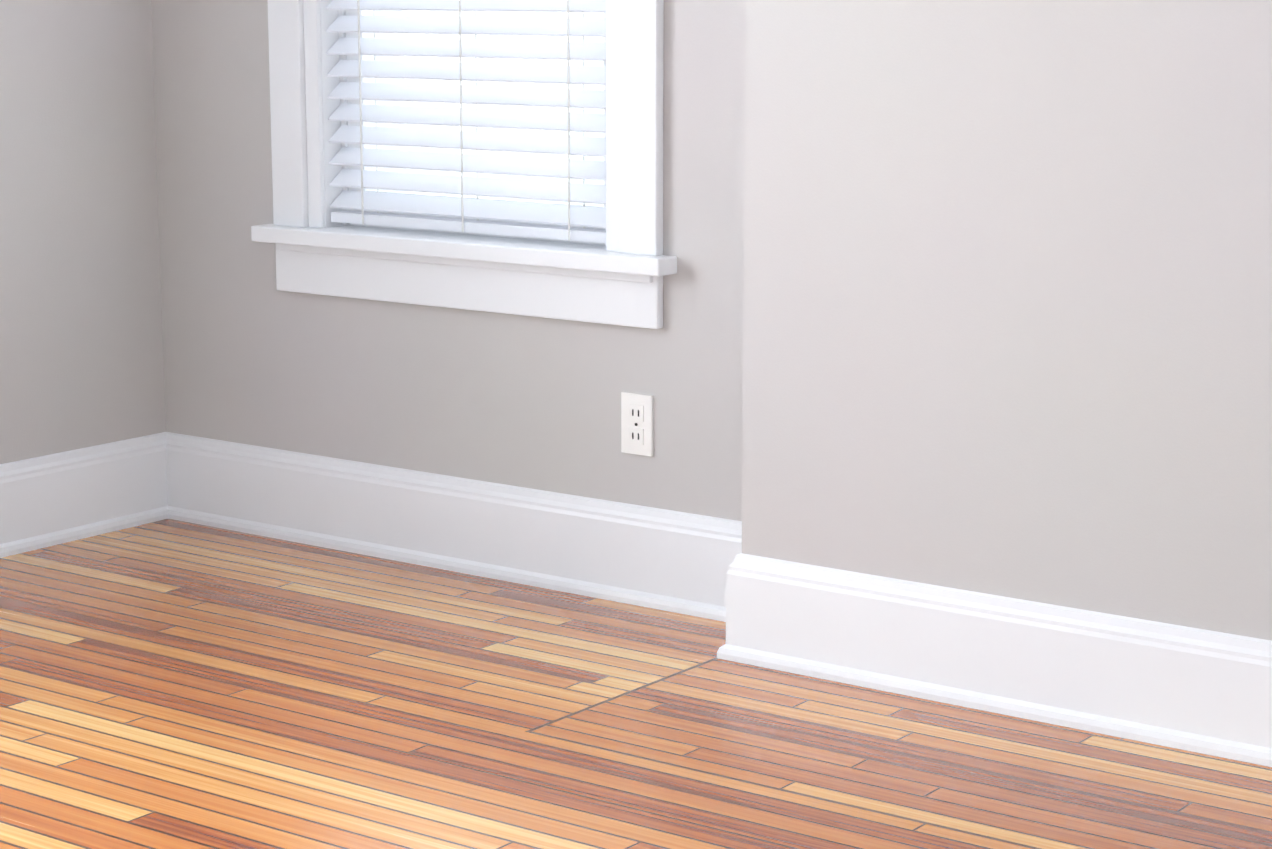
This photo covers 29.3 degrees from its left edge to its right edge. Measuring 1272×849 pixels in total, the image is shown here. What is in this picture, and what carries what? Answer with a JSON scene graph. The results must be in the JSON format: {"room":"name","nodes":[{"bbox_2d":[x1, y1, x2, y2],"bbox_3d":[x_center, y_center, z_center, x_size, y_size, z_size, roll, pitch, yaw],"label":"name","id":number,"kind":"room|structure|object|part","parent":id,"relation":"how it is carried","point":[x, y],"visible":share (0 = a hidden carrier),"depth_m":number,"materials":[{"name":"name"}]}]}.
{"room":"empty room","nodes":[
{"label":"empty room","id":0,"kind":"room"},
{"bbox_2d":[0,0,165,463],"bbox_3d":[-2.399,-0.835,3.489,0.250,2.700,4.790,8,13,36],"label":"wall","id":1,"kind":"structure","parent":0,"point":[81,350],"depth_m":5.06,"materials":[{"name":"paint"}]},
{"bbox_2d":[0,432,167,557],"bbox_3d":[-2.182,0.392,3.771,0.030,0.185,3.940,8,13,36],"label":"baseboard","id":2,"kind":"structure","parent":1,"relation":"attached to","point":[72,495],"depth_m":5.12,"materials":[{"name":"white paint"}]},
{"bbox_2d":[151,0,745,520],"bbox_3d":[-0.165,-1.045,4.645,1.955,2.700,0.250,8,13,36],"label":"wall","id":3,"kind":"structure","parent":0,"point":[253,354],"depth_m":4.83,"materials":[{"name":"paint"}]},
{"bbox_2d":[164,432,741,616],"bbox_3d":[-0.353,0.199,4.834,1.615,0.185,0.030,8,13,36],"label":"baseboard","id":4,"kind":"structure","parent":3,"relation":"attached to","point":[638,555],"depth_m":4.84,"materials":[{"name":"white paint"}]},
{"bbox_2d":[251,0,676,328],"bbox_3d":[-0.284,-1.140,4.679,1.032,1.825,0.308,8,13,36],"label":"window","id":5,"kind":"structure","parent":3,"relation":"in","point":[352,218],"depth_m":4.72,"materials":[{"name":"white paint"}]},
{"bbox_3d":[-0.286,-1.135,4.677,0.622,1.405,0.039,7,13,36],"label":"glass","id":6,"kind":"part","parent":5,"relation":"part of","materials":[{"name":"glass"}]},
{"bbox_2d":[621,392,652,456],"bbox_3d":[0.002,0.000,4.546,0.070,0.114,0.008,8,13,36],"label":"electrical outlet","id":7,"kind":"object","parent":3,"relation":"attached to","point":[637,424],"visible":1,"depth_m":4.54,"materials":[{"name":"white plastic"}]},
{"bbox_2d":[0,519,1271,848],"bbox_3d":[-0.554,0.795,2.406,4.830,0.120,4.790,8,13,36],"label":"floor","id":8,"kind":"structure","parent":0,"point":[168,683],"depth_m":3.78,"materials":[{"name":"brown wood"}]},
{"bbox_2d":[742,0,1271,640],"bbox_3d":[0.898,-0.881,3.746,1.441,2.700,0.460,8,13,36],"label":"wall","id":9,"kind":"structure","parent":0,"point":[1006,298],"depth_m":3.81,"materials":[{"name":"paint"}]},
{"bbox_2d":[700,536,1271,766],"bbox_3d":[0.757,0.390,3.781,1.501,0.185,0.040,8,13,36],"label":"baseboard","id":10,"kind":"structure","parent":9,"relation":"attached to","point":[1208,692],"depth_m":3.90,"materials":[{"name":"white paint"}]},
{"label":"outside","id":11,"kind":"structure","parent":0,"visible":0},
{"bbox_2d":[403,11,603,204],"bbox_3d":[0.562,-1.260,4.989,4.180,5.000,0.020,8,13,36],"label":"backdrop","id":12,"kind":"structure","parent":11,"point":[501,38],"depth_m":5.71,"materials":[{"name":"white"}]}
]}

